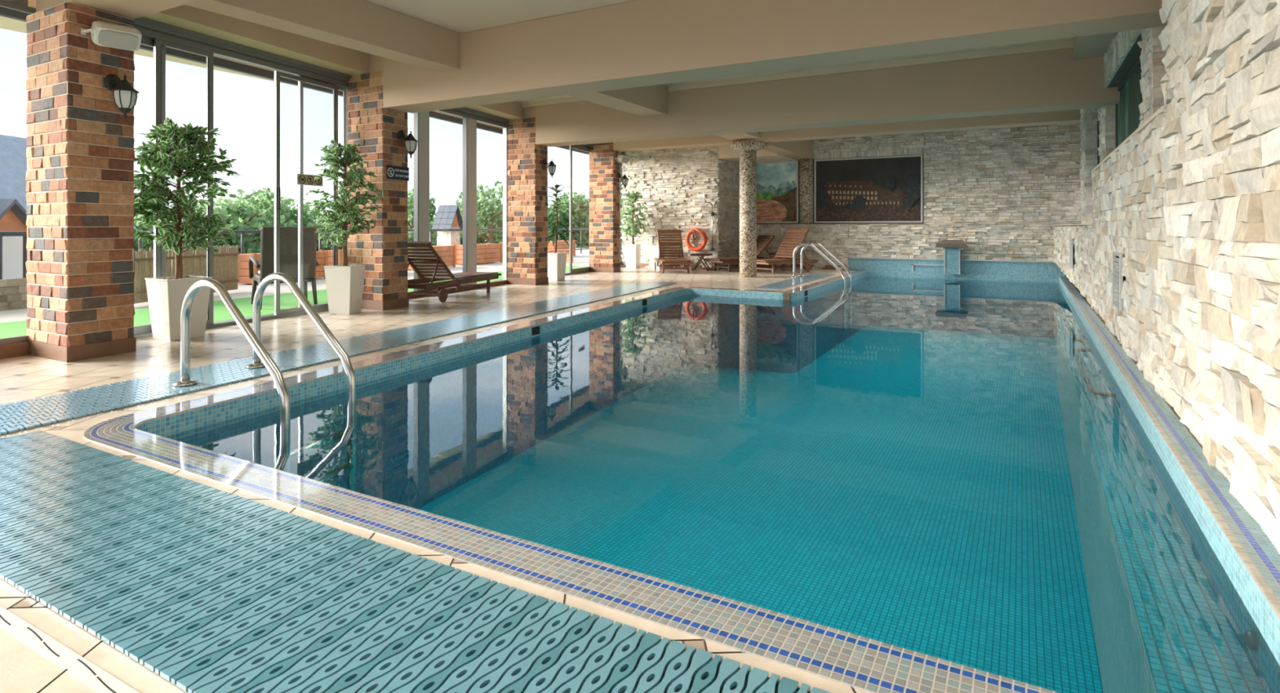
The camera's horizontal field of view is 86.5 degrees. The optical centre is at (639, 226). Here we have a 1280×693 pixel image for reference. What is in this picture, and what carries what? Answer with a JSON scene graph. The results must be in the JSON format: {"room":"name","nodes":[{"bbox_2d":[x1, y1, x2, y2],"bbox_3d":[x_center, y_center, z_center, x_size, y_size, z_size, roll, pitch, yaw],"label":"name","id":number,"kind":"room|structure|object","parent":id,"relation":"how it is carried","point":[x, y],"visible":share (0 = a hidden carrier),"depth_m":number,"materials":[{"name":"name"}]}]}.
{"room":"indoor swimming pool","nodes":[
{"label":"indoor swimming pool","id":0,"kind":"room"},
{"bbox_2d":[0,248,869,692],"bbox_3d":[-7.485,1.300,18.203,29.118,0.200,42.686,0,0,20],"label":"floor","id":1,"kind":"structure","parent":0,"point":[24,668],"depth_m":5.59,"materials":[{"name":"beige tile"}]},
{"bbox_2d":[0,277,26,311],"bbox_3d":[-9.544,0.995,9.418,0.440,0.451,3.701,0,0,14],"label":"stone wall","id":2,"kind":"structure","parent":1,"relation":"on","point":[13,292],"depth_m":10.01,"materials":[{"name":"stone"}]},
{"bbox_2d":[0,0,29,359],"bbox_3d":[-6.785,-0.520,3.607,0.217,3.440,5.956,0,0,20],"label":"window","id":3,"kind":"structure","parent":1,"relation":"on","point":[16,349],"depth_m":6.26,"materials":[{"name":"grey metal"}]},
{"bbox_2d":[0,0,35,345],"bbox_3d":[-6.179,-0.495,5.296,0.044,3.150,2.831,0,0,20],"label":"window","id":4,"kind":"structure","parent":3,"relation":"attached to","point":[3,3],"depth_m":6.30,"materials":[{"name":"grey metal"}]},
{"bbox_2d":[0,605,138,692],"bbox_3d":[-1.192,1.197,1.671,4.686,0.005,0.045,0,0,29],"label":"floor drain","id":5,"kind":"object","parent":1,"relation":"on","point":[81,667],"visible":1,"depth_m":1.89,"materials":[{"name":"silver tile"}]},
{"bbox_2d":[25,1,136,362],"bbox_3d":[-5.321,-0.395,6.481,0.942,3.190,0.594,0,0,29],"label":"brick column","id":6,"kind":"structure","parent":1,"relation":"on","point":[80,264],"depth_m":6.22,"materials":[{"name":"brown brick"}]},
{"bbox_2d":[80,20,142,50],"bbox_3d":[-4.818,-1.746,6.208,0.235,0.230,0.416,0,0,40],"label":"loudspeaker","id":7,"kind":"object","parent":6,"relation":"attached to","point":[102,33],"visible":1,"depth_m":6.17,"materials":[{"name":"white plastic"}]},
{"bbox_2d":[97,30,137,49],"bbox_3d":[-4.754,-1.704,6.201,0.128,0.147,0.292,0,0,40],"label":"grille","id":8,"kind":"object","parent":7,"relation":"attached to","point":[120,39],"depth_m":6.19,"materials":[{"name":"grey"}]},
{"bbox_2d":[35,0,197,18],"bbox_3d":[-1.651,-2.272,4.418,9.005,0.565,0.550,0,0,29],"label":"beam","id":9,"kind":"structure","parent":6,"relation":"on","point":[131,9],"depth_m":6.17,"materials":[{"name":"beige paint"}]},
{"bbox_2d":[104,74,139,119],"bbox_3d":[-4.785,-1.203,6.297,0.277,0.430,0.185,0,0,20],"label":"wall lantern","id":10,"kind":"object","parent":6,"relation":"attached to","point":[125,96],"visible":1,"depth_m":6.26,"materials":[{"name":"black metal"}]},
{"bbox_2d":[133,244,239,303],"bbox_3d":[-7.605,0.750,11.377,0.062,0.840,2.640,0,0,4],"label":"screen","id":11,"kind":"object","parent":1,"relation":"on","point":[226,262],"visible":0.38,"depth_m":11.54,"materials":[{"name":"beige wood"}]},
{"bbox_2d":[133,116,240,341],"bbox_3d":[-4.979,0.017,7.312,1.088,2.367,1.170,0,0,22],"label":"potted tree","id":12,"kind":"object","parent":1,"relation":"on","point":[166,295],"visible":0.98,"depth_m":7.22,"materials":[{"name":"green plant"}]},
{"bbox_2d":[133,16,351,338],"bbox_3d":[-4.947,-0.520,8.556,0.217,3.440,3.557,0,0,20],"label":"window","id":13,"kind":"structure","parent":1,"relation":"on","point":[148,28],"depth_m":8.40,"materials":[{"name":"grey metal"}]},
{"bbox_2d":[133,35,165,334],"bbox_3d":[-5.470,-0.455,7.317,0.044,3.230,0.724,0,0,20],"label":"window","id":14,"kind":"structure","parent":13,"relation":"attached to","point":[145,41],"depth_m":7.61,"materials":[{"name":"grey metal"}]},
{"bbox_2d":[153,38,213,324],"bbox_3d":[-5.224,-0.455,7.810,0.044,3.230,0.687,0,0,20],"label":"door","id":15,"kind":"structure","parent":13,"relation":"attached to","point":[157,43],"depth_m":7.92,"materials":[{"name":"grey metal"}]},
{"bbox_2d":[274,70,337,315],"bbox_3d":[-4.601,-0.445,9.448,0.071,3.210,1.072,0,0,20],"label":"door","id":16,"kind":"structure","parent":13,"relation":"attached to","point":[277,74],"depth_m":8.98,"materials":[{"name":"grey metal"}]},
{"bbox_2d":[297,173,322,186],"bbox_3d":[-4.573,-0.645,9.444,0.014,0.150,0.440,0,0,20],"label":"prohibition sign","id":17,"kind":"object","parent":16,"relation":"attached to","point":[302,179],"visible":0.97,"depth_m":9.42,"materials":[{"name":"beige"}]},
{"bbox_2d":[297,75,347,306],"bbox_3d":[-4.549,-0.455,9.797,0.044,3.230,0.883,0,0,20],"label":"window","id":18,"kind":"structure","parent":13,"relation":"attached to","point":[300,84],"depth_m":9.40,"materials":[{"name":"grey metal"}]},
{"bbox_2d":[237,253,260,284],"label":"wooden planter","id":19,"kind":"object","parent":1,"relation":"on","point":[243,259],"depth_m":14.24,"materials":[{"name":"wood"}]},
{"bbox_2d":[0,266,588,338],"bbox_3d":[-5.696,1.208,11.136,2.944,0.023,20.552,0,0,20],"label":"turf","id":20,"kind":"object","parent":1,"relation":"on","point":[287,300],"visible":0.11,"depth_m":9.88,"materials":[{"name":"plant"}]},
{"bbox_2d":[248,226,319,308],"bbox_3d":[-5.403,0.601,10.347,0.864,1.195,0.997,0,0,-36],"label":"wicker armchair","id":21,"kind":"object","parent":20,"relation":"on","point":[288,235],"visible":0.84,"depth_m":10.03,"materials":[{"name":"grey"}]},
{"bbox_2d":[0,227,589,279],"bbox_3d":[-7.017,0.647,18.830,0.079,1.145,34.445,0,0,20],"label":"terrace railing","id":22,"kind":"object","parent":1,"relation":"on","point":[242,232],"visible":0.12,"depth_m":14.67,"materials":[{"name":"grey paint"}]},
{"bbox_2d":[315,250,328,279],"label":"wooden planter","id":23,"kind":"object","parent":1,"relation":"on","point":[322,258],"depth_m":15.80,"materials":[{"name":"wood"}]},
{"bbox_2d":[320,249,342,266],"bbox_3d":[-7.117,0.890,17.296,0.610,0.660,1.960,0,0,20],"label":"wooden planter","id":24,"kind":"object","parent":1,"relation":"on","point":[330,251],"visible":0.13,"depth_m":16.40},
{"bbox_2d":[318,232,342,247],"bbox_3d":[-7.211,0.378,17.040,0.714,0.559,1.546,0,0,29],"label":"shrub","id":25,"kind":"object","parent":24,"relation":"in","point":[331,241],"visible":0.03,"depth_m":16.63,"materials":[{"name":"green plant"}]},
{"bbox_2d":[0,281,675,435],"bbox_3d":[-2.068,1.190,8.670,0.775,0.013,12.866,0,0,23],"label":"mat","id":26,"kind":"object","parent":1,"relation":"on","point":[28,414],"visible":0.97,"depth_m":5.62,"materials":[{"name":"teal"}]},
{"bbox_2d":[304,139,386,315],"bbox_3d":[-4.076,-0.009,9.450,0.988,2.417,0.962,0,0,38],"label":"potted tree","id":27,"kind":"object","parent":1,"relation":"on","point":[344,282],"visible":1,"depth_m":9.33,"materials":[{"name":"green plant"}]},
{"bbox_2d":[347,70,408,310],"bbox_3d":[-3.913,-0.520,10.169,0.870,3.440,0.566,0,0,29],"label":"brick column","id":28,"kind":"structure","parent":1,"relation":"on","point":[384,250],"depth_m":9.90,"materials":[{"name":"brown brick"}]},
{"bbox_2d":[386,164,408,181],"bbox_3d":[-3.548,-0.785,9.996,0.015,0.200,0.470,0,0,20],"label":"safety sign","id":29,"kind":"object","parent":28,"relation":"attached to","point":[393,172],"visible":1,"depth_m":9.99,"materials":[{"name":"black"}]},
{"bbox_2d":[398,129,417,158],"bbox_3d":[-3.399,-1.213,10.026,0.277,0.430,0.185,0,0,20],"label":"wall lantern","id":30,"kind":"object","parent":28,"relation":"attached to","point":[411,143],"visible":1,"depth_m":9.98,"materials":[{"name":"black metal"}]},
{"bbox_2d":[368,0,1167,112],"bbox_3d":[0.229,-2.127,7.847,10.160,0.855,0.530,0,0,29],"label":"beam","id":31,"kind":"structure","parent":28,"relation":"on","point":[637,43],"depth_m":7.27,"materials":[{"name":"beige paint"}]},
{"bbox_2d":[0,430,830,692],"bbox_3d":[-1.329,1.190,2.294,5.403,0.013,0.790,0,0,29],"label":"mat","id":32,"kind":"object","parent":1,"relation":"on","point":[210,589],"visible":1,"depth_m":2.15,"materials":[{"name":"teal"}]},
{"bbox_2d":[407,244,455,271],"bbox_3d":[-6.201,0.890,19.763,0.610,0.660,1.960,0,0,20],"label":"wooden planter","id":33,"kind":"object","parent":1,"relation":"on","point":[446,253],"visible":0.24,"depth_m":20.22,"materials":[{"name":"wood"}]},
{"bbox_2d":[407,241,501,302],"bbox_3d":[-3.277,0.716,11.595,0.816,0.967,2.400,0,0,16],"label":"sun lounger","id":34,"kind":"object","parent":1,"relation":"on","point":[419,265],"visible":0.78,"depth_m":11.10,"materials":[{"name":"brown wood"}]},
{"bbox_2d":[407,106,509,298],"bbox_3d":[-3.490,-0.520,12.479,0.217,3.440,4.032,0,0,20],"label":"window","id":35,"kind":"structure","parent":1,"relation":"on","point":[481,117],"depth_m":13.16,"materials":[{"name":"grey metal"}]},
{"bbox_2d":[413,111,506,291],"bbox_3d":[-3.508,-0.475,12.473,0.109,3.190,3.946,0,0,20],"label":"window","id":36,"kind":"structure","parent":35,"relation":"attached to","point":[421,119],"depth_m":12.94,"materials":[{"name":"silver metal"}]},
{"bbox_2d":[452,243,502,264],"bbox_3d":[-5.285,0.890,22.230,0.610,0.660,1.960,0,0,20],"label":"wooden planter","id":37,"kind":"object","parent":1,"relation":"on","point":[486,252],"visible":0.63,"depth_m":22.14,"materials":[{"name":"wood"}]},
{"bbox_2d":[506,116,548,285],"bbox_3d":[-2.369,-0.520,14.319,0.855,3.440,0.557,0,0,29],"label":"brick column","id":38,"kind":"structure","parent":1,"relation":"on","point":[526,172],"depth_m":14.07,"materials":[{"name":"brown brick"}]},
{"bbox_2d":[542,158,556,178],"bbox_3d":[-1.859,-1.213,14.173,0.277,0.430,0.185,0,0,20],"label":"wall lantern","id":39,"kind":"object","parent":38,"relation":"attached to","point":[552,166],"visible":1,"depth_m":14.12,"materials":[{"name":"black metal"}]},
{"bbox_2d":[522,48,1119,146],"bbox_3d":[2.068,-2.067,11.826,10.848,0.775,0.510,0,0,29],"label":"beam","id":40,"kind":"structure","parent":38,"relation":"on","point":[1046,81],"depth_m":10.78,"materials":[{"name":"beige paint"}]},
{"bbox_2d":[547,184,572,281],"bbox_3d":[-1.864,0.126,15.127,0.839,2.147,0.854,0,0,-30],"label":"potted plant","id":41,"kind":"object","parent":1,"relation":"on","point":[557,261],"visible":0.96,"depth_m":15.00,"materials":[{"name":"green plant"}]},
{"bbox_2d":[547,248,574,262],"bbox_3d":[-2.758,1.000,22.876,0.400,0.440,1.200,0,0,39],"label":"bench","id":42,"kind":"object","parent":1,"relation":"on","point":[560,250],"visible":0.44,"depth_m":23.16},
{"bbox_2d":[547,240,575,255],"bbox_3d":[-3.311,0.890,27.544,0.610,0.660,1.960,0,0,20],"label":"wooden planter","id":43,"kind":"object","parent":1,"relation":"on","point":[562,244],"visible":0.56,"depth_m":27.26,"materials":[{"name":"wood"}]},
{"bbox_2d":[564,143,591,275],"bbox_3d":[-2.009,-0.520,16.465,0.217,3.440,3.729,0,0,20],"label":"window","id":44,"kind":"structure","parent":1,"relation":"on","point":[588,144],"depth_m":17.68,"materials":[{"name":"grey metal"}]},
{"bbox_2d":[568,145,590,272],"bbox_3d":[-1.528,-0.455,17.618,0.044,3.230,1.285,0,0,20],"label":"door","id":45,"kind":"structure","parent":44,"relation":"attached to","point":[571,147],"depth_m":17.03,"materials":[{"name":"grey metal"}]},
{"bbox_2d":[578,204,584,209],"bbox_3d":[-1.504,-0.500,17.581,0.013,0.116,0.340,0,0,20],"label":"prohibition sign","id":46,"kind":"object","parent":45,"relation":"attached to","point":[580,206],"visible":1,"depth_m":17.57,"materials":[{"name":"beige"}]},
{"bbox_2d":[589,142,620,272],"bbox_3d":[-0.940,-0.520,18.149,0.837,3.440,0.496,0,0,29],"label":"brick column","id":47,"kind":"structure","parent":1,"relation":"on","point":[604,169],"depth_m":17.93,"materials":[{"name":"brown brick"}]},
{"bbox_2d":[614,155,629,163],"bbox_3d":[-0.465,-1.775,17.911,0.218,0.202,0.407,0,0,33],"label":"loudspeaker","id":48,"kind":"object","parent":47,"relation":"attached to","point":[620,158],"visible":1,"depth_m":17.81,"materials":[{"name":"white plastic"}]},
{"bbox_2d":[622,156,629,162],"bbox_3d":[-0.392,-1.761,17.901,0.082,0.158,0.292,0,0,32],"label":"grille","id":49,"kind":"object","parent":48,"relation":"attached to","point":[624,159],"depth_m":17.87,"materials":[{"name":"grey"}]},
{"bbox_2d":[617,173,628,188],"bbox_3d":[-0.424,-1.213,18.035,0.277,0.430,0.185,0,0,20],"label":"wall lantern","id":50,"kind":"object","parent":47,"relation":"attached to","point":[624,180],"visible":1,"depth_m":17.99,"materials":[{"name":"black metal"}]},
{"bbox_2d":[613,109,1080,151],"bbox_3d":[3.769,-2.228,15.510,11.487,0.455,0.460,0,0,29],"label":"beam","id":51,"kind":"structure","parent":47,"relation":"on","point":[1073,116],"depth_m":14.53,"materials":[{"name":"beige paint"}]},
{"bbox_2d":[619,190,652,268],"bbox_3d":[-0.177,0.069,19.513,1.022,2.262,1.074,0,0,-32],"label":"potted tree","id":52,"kind":"object","parent":1,"relation":"on","point":[633,251],"visible":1,"depth_m":19.41,"materials":[{"name":"green plant"}]},
{"bbox_2d":[648,244,665,269],"bbox_3d":[0.486,0.866,19.359,0.371,0.668,0.371,0,0,29],"label":"planter","id":53,"kind":"object","parent":1,"relation":"on","point":[653,250],"visible":0.65,"depth_m":19.23,"materials":[{"name":"ceramic"}]},
{"bbox_2d":[653,229,693,273],"bbox_3d":[0.866,0.641,18.218,0.836,1.119,2.150,0,0,-4],"label":"sun lounger","id":54,"kind":"object","parent":1,"relation":"on","point":[663,243],"visible":1,"depth_m":18.54,"materials":[{"name":"brown wood"}]},
{"bbox_2d":[83,257,1279,692],"bbox_3d":[2.768,1.620,10.143,7.300,2.080,18.001,0,0,29],"label":"swimming pool","id":55,"kind":"object","parent":1,"relation":"in","point":[895,502],"visible":0.81,"depth_m":6.03,"materials":[{"name":"tile"}]},
{"bbox_2d":[172,272,355,491],"bbox_3d":[-2.834,1.365,5.153,1.460,1.970,0.815,0,0,29],"label":"pool ladder","id":56,"kind":"object","parent":55,"relation":"attached to","point":[260,353],"visible":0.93,"depth_m":5.08,"materials":[{"name":"silver metal"}]},
{"bbox_2d":[790,242,851,331],"bbox_3d":[4.210,1.360,15.824,1.263,1.980,0.787,0,0,29],"label":"pool ladder","id":57,"kind":"object","parent":55,"relation":"attached to","point":[805,244],"visible":0.94,"depth_m":15.78,"materials":[{"name":"silver metal"}]},
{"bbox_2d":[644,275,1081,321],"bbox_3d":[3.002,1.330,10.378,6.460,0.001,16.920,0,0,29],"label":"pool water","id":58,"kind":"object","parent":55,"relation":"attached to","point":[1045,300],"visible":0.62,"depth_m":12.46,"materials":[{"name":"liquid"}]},
{"bbox_2d":[935,240,968,274],"bbox_3d":[7.832,0.770,17.083,0.720,0.860,0.620,0,0,29],"label":"spout","id":59,"kind":"object","parent":55,"relation":"on","point":[952,248],"visible":1,"depth_m":17.07,"materials":[{"name":"teal tile"}]},
{"bbox_2d":[690,253,712,271],"bbox_3d":[1.674,0.975,18.554,0.540,0.470,0.480,0,0,14],"label":"side table","id":60,"kind":"object","parent":1,"relation":"on","point":[701,257],"visible":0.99,"depth_m":18.39,"materials":[{"name":"brown wood"}]},
{"bbox_2d":[702,235,781,271],"bbox_3d":[2.790,0.721,18.516,2.100,0.958,0.816,0,0,-30],"label":"sun lounger","id":61,"kind":"object","parent":1,"relation":"on","point":[760,246],"visible":0.48,"depth_m":18.46,"materials":[{"name":"brown wood"}]},
{"bbox_2d":[730,140,765,277],"bbox_3d":[2.575,-0.400,16.237,0.840,3.200,0.840,0,0,29],"label":"round column","id":62,"kind":"structure","parent":1,"relation":"on","point":[748,149],"depth_m":16.06,"materials":[{"name":"stone"}]},
{"bbox_2d":[763,139,813,159],"bbox_3d":[3.824,-2.188,17.818,0.470,0.535,3.620,0,0,29],"label":"beam","id":63,"kind":"structure","parent":62,"relation":"on","point":[796,149],"depth_m":17.88,"materials":[{"name":"beige paint"}]},
{"bbox_2d":[769,252,790,267],"bbox_3d":[3.943,0.975,19.185,0.540,0.470,0.480,0,0,19],"label":"side table","id":64,"kind":"object","parent":1,"relation":"on","point":[771,253],"visible":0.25,"depth_m":19.28,"materials":[{"name":"brown wood"}]},
{"bbox_2d":[756,228,817,274],"bbox_3d":[3.692,0.630,17.834,2.150,1.140,0.836,0,0,-40],"label":"sun lounger","id":65,"kind":"object","parent":1,"relation":"on","point":[797,233],"visible":0.84,"depth_m":17.98,"materials":[{"name":"brown wood"}]},
{"bbox_2d":[754,273,834,288],"bbox_3d":[3.542,1.190,15.096,0.500,0.013,4.609,0,0,29],"label":"mat","id":66,"kind":"object","parent":1,"relation":"on","point":[786,283],"visible":1,"depth_m":14.57,"materials":[{"name":"teal"}]},
{"bbox_2d":[0,0,1080,139],"bbox_3d":[-0.285,-2.605,9.505,13.200,0.290,22.700,0,0,29],"label":"ceiling","id":67,"kind":"structure","parent":0,"point":[460,16],"depth_m":8.86,"materials":[{"name":"beige paint"}]},
{"bbox_2d":[184,0,460,72],"bbox_3d":[-3.359,-2.317,7.624,0.360,0.475,3.370,0,0,29],"label":"beam","id":68,"kind":"structure","parent":67,"relation":"attached to","point":[362,25],"depth_m":7.66,"materials":[{"name":"beige paint"}]},
{"bbox_2d":[142,4,522,119],"bbox_3d":[-4.138,-2.397,10.550,0.741,0.315,20.918,0,0,20],"label":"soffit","id":69,"kind":"structure","parent":67,"relation":"attached to","point":[338,58],"depth_m":8.57,"materials":[{"name":"beige paint"}]},
{"bbox_2d":[27,0,502,128],"bbox_3d":[-3.603,-2.365,14.005,1.018,0.070,27.592,0,0,20],"label":"eaves","id":70,"kind":"object","parent":69,"relation":"attached to","point":[32,3],"depth_m":9.62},
{"bbox_2d":[0,6,589,155],"bbox_3d":[-4.043,-2.320,14.309,0.079,0.200,27.343,0,0,20],"label":"gutter","id":71,"kind":"object","parent":70,"relation":"attached to","point":[6,12],"visible":0.33,"depth_m":9.83,"materials":[{"name":"grey paint"}]},
{"bbox_2d":[567,84,668,116],"bbox_3d":[-0.657,-2.297,10.855,0.530,0.515,3.850,0,0,29],"label":"beam","id":72,"kind":"structure","parent":67,"relation":"attached to","point":[647,100],"depth_m":11.57,"materials":[{"name":"beige paint"}]},
{"bbox_2d":[715,132,759,140],"bbox_3d":[1.611,-2.252,14.416,0.700,0.405,3.560,0,0,29],"label":"beam","id":73,"kind":"structure","parent":67,"relation":"attached to","point":[751,135],"depth_m":15.54,"materials":[{"name":"beige paint"}]},
{"bbox_2d":[1073,31,1116,58],"bbox_3d":[5.173,-2.428,7.584,0.360,0.255,3.850,0,0,29],"label":"beam","id":74,"kind":"structure","parent":67,"relation":"attached to","point":[1094,45],"depth_m":8.68,"materials":[{"name":"beige paint"}]},
{"bbox_2d":[619,122,1081,270],"bbox_3d":[5.120,-0.650,18.277,12.360,4.100,2.111,0,0,29],"label":"wall","id":75,"kind":"structure","parent":0,"point":[1002,193],"depth_m":17.78,"materials":[{"name":"stone"}]},
{"bbox_2d":[648,155,654,160],"bbox_3d":[0.336,-1.977,19.703,0.120,0.134,0.166,0,0,29],"label":"security camera","id":76,"kind":"object","parent":75,"relation":"attached to","point":[652,158],"visible":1,"depth_m":19.66,"materials":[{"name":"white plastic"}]},
{"bbox_2d":[684,227,706,251],"bbox_3d":[1.550,0.370,18.967,0.664,0.664,0.183,0,0,29],"label":"life ring","id":77,"kind":"object","parent":75,"relation":"hanging from","point":[695,230],"visible":1,"depth_m":18.92,"materials":[{"name":"orange plastic"}]},
{"bbox_2d":[706,201,714,252],"bbox_3d":[1.952,0.009,18.796,0.232,1.382,0.090,0,0,-41],"label":"shower","id":78,"kind":"object","parent":75,"relation":"attached to","point":[712,212],"visible":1,"depth_m":18.82,"materials":[{"name":"silver metal"}]},
{"bbox_2d":[718,144,797,163],"bbox_3d":[3.337,-2.167,19.158,1.690,0.575,1.780,0,0,29],"label":"bulkhead","id":79,"kind":"object","parent":75,"relation":"attached to","point":[725,152],"visible":0.43,"depth_m":18.67,"materials":[{"name":"beige paint"}]},
{"bbox_2d":[756,160,798,222],"bbox_3d":[3.817,-0.995,19.880,1.640,1.790,0.050,0,0,29],"label":"mural","id":80,"kind":"object","parent":75,"relation":"attached to","point":[777,182],"visible":0.67,"depth_m":19.78,"materials":[{"name":"multicoloured paint"}]},
{"bbox_2d":[799,158,813,223],"bbox_3d":[4.745,-1.000,19.388,0.400,1.830,0.400,0,0,29],"label":"column","id":81,"kind":"structure","parent":75,"relation":"on","point":[806,165],"depth_m":19.22,"materials":[{"name":"stone"}]},
{"bbox_2d":[813,154,922,222],"bbox_3d":[6.176,-0.995,18.556,2.850,1.790,0.050,0,0,29],"label":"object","id":82,"kind":"object","parent":75,"relation":"attached to","point":[885,188],"visible":1,"depth_m":18.53,"materials":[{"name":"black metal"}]},
{"bbox_2d":[1053,0,1279,554],"bbox_3d":[4.895,-0.650,6.426,0.952,4.100,22.400,0,0,29],"label":"wall","id":83,"kind":"structure","parent":0,"point":[1189,200],"depth_m":3.50,"materials":[{"name":"stone"}]},
{"bbox_2d":[1069,238,1072,267],"bbox_3d":[7.983,0.485,12.606,0.034,0.530,0.500,0,0,29],"label":"air vent","id":84,"kind":"object","parent":83,"relation":"in","point":[1070,239],"visible":1,"depth_m":12.39,"materials":[{"name":"silver metal"}]},
{"bbox_2d":[1079,107,1098,223],"bbox_3d":[8.049,-1.244,11.968,0.519,2.394,0.790,0,0,29],"label":"stone pier","id":85,"kind":"object","parent":83,"relation":"on","point":[1089,118],"visible":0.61,"depth_m":11.73,"materials":[{"name":"stone"}]},
{"bbox_2d":[1097,120,1100,164],"bbox_3d":[7.373,-1.175,10.798,0.050,1.250,1.850,0,0,29],"label":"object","id":86,"kind":"object","parent":83,"relation":"attached to","point":[1098,121],"visible":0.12,"depth_m":11.57,"materials":[{"name":"grey paint"}]},
{"bbox_2d":[1097,105,1115,162],"bbox_3d":[6.782,-1.636,9.653,0.462,1.608,0.669,0,0,29],"label":"stone pier","id":87,"kind":"object","parent":83,"relation":"on","point":[1106,116],"visible":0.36,"depth_m":9.46,"materials":[{"name":"stone"}]},
{"bbox_2d":[1111,251,1123,311],"bbox_3d":[4.934,0.555,7.036,0.034,0.570,0.620,0,0,29],"label":"air vent","id":88,"kind":"object","parent":83,"relation":"in","point":[1117,279],"visible":0.98,"depth_m":6.97,"materials":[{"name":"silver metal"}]},
{"bbox_2d":[1115,57,1142,148],"bbox_3d":[5.662,-1.347,7.750,0.050,1.026,3.660,0,0,29],"label":"window","id":89,"kind":"structure","parent":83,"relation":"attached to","point":[1127,113],"depth_m":8.28,"materials":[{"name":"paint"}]},
{"bbox_2d":[1137,26,1166,126],"bbox_3d":[4.657,-1.676,5.908,0.502,1.689,0.500,0,0,29],"label":"stone pier","id":90,"kind":"object","parent":83,"relation":"on","point":[1153,68],"visible":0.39,"depth_m":5.83,"materials":[{"name":"stone"}]},
{"bbox_3d":[7.564,-1.700,10.261,0.250,2.000,13.500,0,0,29],"label":"wall","id":91,"kind":"structure","parent":0,"visible":0},
{"bbox_2d":[1103,29,1142,87],"bbox_3d":[5.705,-2.195,7.737,0.503,0.651,3.721,0,0,29],"label":"lintel","id":92,"kind":"object","parent":91,"relation":"attached to","point":[1124,51],"visible":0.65,"depth_m":7.96,"materials":[{"name":"stone"}]},
{"bbox_3d":[-0.908,-0.520,19.430,0.518,3.440,1.900,0,0,29],"label":"window","id":93,"kind":"structure","parent":0,"visible":0},
{"bbox_2d":[619,162,621,262],"bbox_3d":[-0.447,-0.455,20.700,0.044,3.230,0.824,0,0,20],"label":"window","id":94,"kind":"structure","parent":93,"relation":"in","point":[620,162],"depth_m":20.32,"materials":[{"name":"grey metal"}]},
{"label":"outside","id":95,"kind":"structure","parent":0,"visible":0},
{"label":"ground","id":96,"kind":"structure","parent":95,"visible":0},
{"bbox_2d":[0,134,137,279],"bbox_3d":[-13.848,-0.430,13.581,4.250,3.300,7.000,0,0,0],"label":"house","id":97,"kind":"structure","parent":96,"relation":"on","point":[13,159],"depth_m":14.24,"materials":[{"name":"white"}]},
{"bbox_2d":[133,203,214,253],"bbox_3d":[-19.982,2.079,28.217,4.461,6.657,5.076,0,0,-6],"label":"tree","id":98,"kind":"object","parent":96,"relation":"on","point":[140,227],"visible":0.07,"depth_m":26.93,"materials":[{"name":"green plant"}]},
{"bbox_2d":[143,186,297,259],"bbox_3d":[-17.635,1.702,30.104,5.935,7.016,5.979,0,0,1],"label":"tree","id":99,"kind":"object","parent":96,"relation":"on","point":[233,211],"visible":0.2,"depth_m":28.96,"materials":[{"name":"green plant"}]},
{"bbox_2d":[226,187,296,253],"bbox_3d":[-18.473,1.635,32.442,5.486,7.149,6.737,0,0,-25],"label":"tree","id":100,"kind":"object","parent":96,"relation":"on","point":[240,191],"visible":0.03,"depth_m":32.93,"materials":[{"name":"green plant"}]},
{"bbox_2d":[265,195,323,248],"bbox_3d":[-18.158,2.040,36.315,7.190,6.974,6.391,0,0,29],"label":"tree","id":101,"kind":"object","parent":96,"relation":"on","point":[308,218],"visible":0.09,"depth_m":34.21,"materials":[{"name":"green plant"}]},
{"bbox_2d":[280,212,342,251],"bbox_3d":[-15.379,2.372,34.159,4.913,6.312,6.632,0,0,29],"label":"tree","id":102,"kind":"object","parent":96,"relation":"on","point":[312,224],"visible":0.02,"depth_m":32.75,"materials":[{"name":"green plant"}]},
{"bbox_2d":[407,202,462,245],"bbox_3d":[-12.164,1.831,37.831,5.720,6.759,5.251,0,0,29],"label":"tree","id":103,"kind":"object","parent":96,"relation":"on","point":[411,217],"visible":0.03,"depth_m":38.28,"materials":[{"name":"green plant"}]},
{"bbox_2d":[407,188,484,244],"bbox_3d":[-12.057,1.461,39.998,6.062,7.496,5.934,0,0,29],"label":"tree","id":104,"kind":"object","parent":96,"relation":"on","point":[411,193],"visible":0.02,"depth_m":39.36,"materials":[{"name":"green plant"}]},
{"bbox_2d":[431,204,462,245],"bbox_3d":[-6.200,0.265,22.056,0.691,1.911,0.923,0,0,17],"label":"house","id":105,"kind":"structure","parent":96,"relation":"on","point":[447,216],"depth_m":21.86,"materials":[{"name":"stone"}]},
{"bbox_2d":[453,204,495,244],"bbox_3d":[-10.977,1.888,42.203,5.137,6.643,4.081,0,0,29],"label":"tree","id":106,"kind":"object","parent":96,"relation":"on","point":[482,240],"visible":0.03,"depth_m":41.44,"materials":[{"name":"green plant"}]},
{"bbox_2d":[455,180,502,244],"bbox_3d":[-7.675,1.353,36.176,5.255,7.712,4.620,0,0,29],"label":"tree","id":107,"kind":"object","parent":96,"relation":"on","point":[492,223],"visible":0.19,"depth_m":35.89,"materials":[{"name":"green plant"}]},
{"bbox_2d":[481,210,560,243],"bbox_3d":[-6.855,1.623,40.005,5.114,7.173,4.434,0,0,19],"label":"tree","id":108,"kind":"object","parent":96,"relation":"on","point":[497,237],"visible":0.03,"depth_m":39.82,"materials":[{"name":"green plant"}]},
{"bbox_2d":[547,191,589,248],"bbox_3d":[-4.987,1.568,41.553,6.162,7.284,5.997,0,0,29],"label":"tree","id":109,"kind":"object","parent":96,"relation":"on","point":[579,221],"visible":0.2,"depth_m":40.96,"materials":[{"name":"green plant"}]},
{"bbox_2d":[551,215,589,248],"bbox_3d":[-3.571,2.285,44.482,5.019,7.157,5.442,0,0,3],"label":"tree","id":110,"kind":"object","parent":96,"relation":"on","point":[581,215],"visible":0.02,"depth_m":43.02,"materials":[{"name":"green plant"}]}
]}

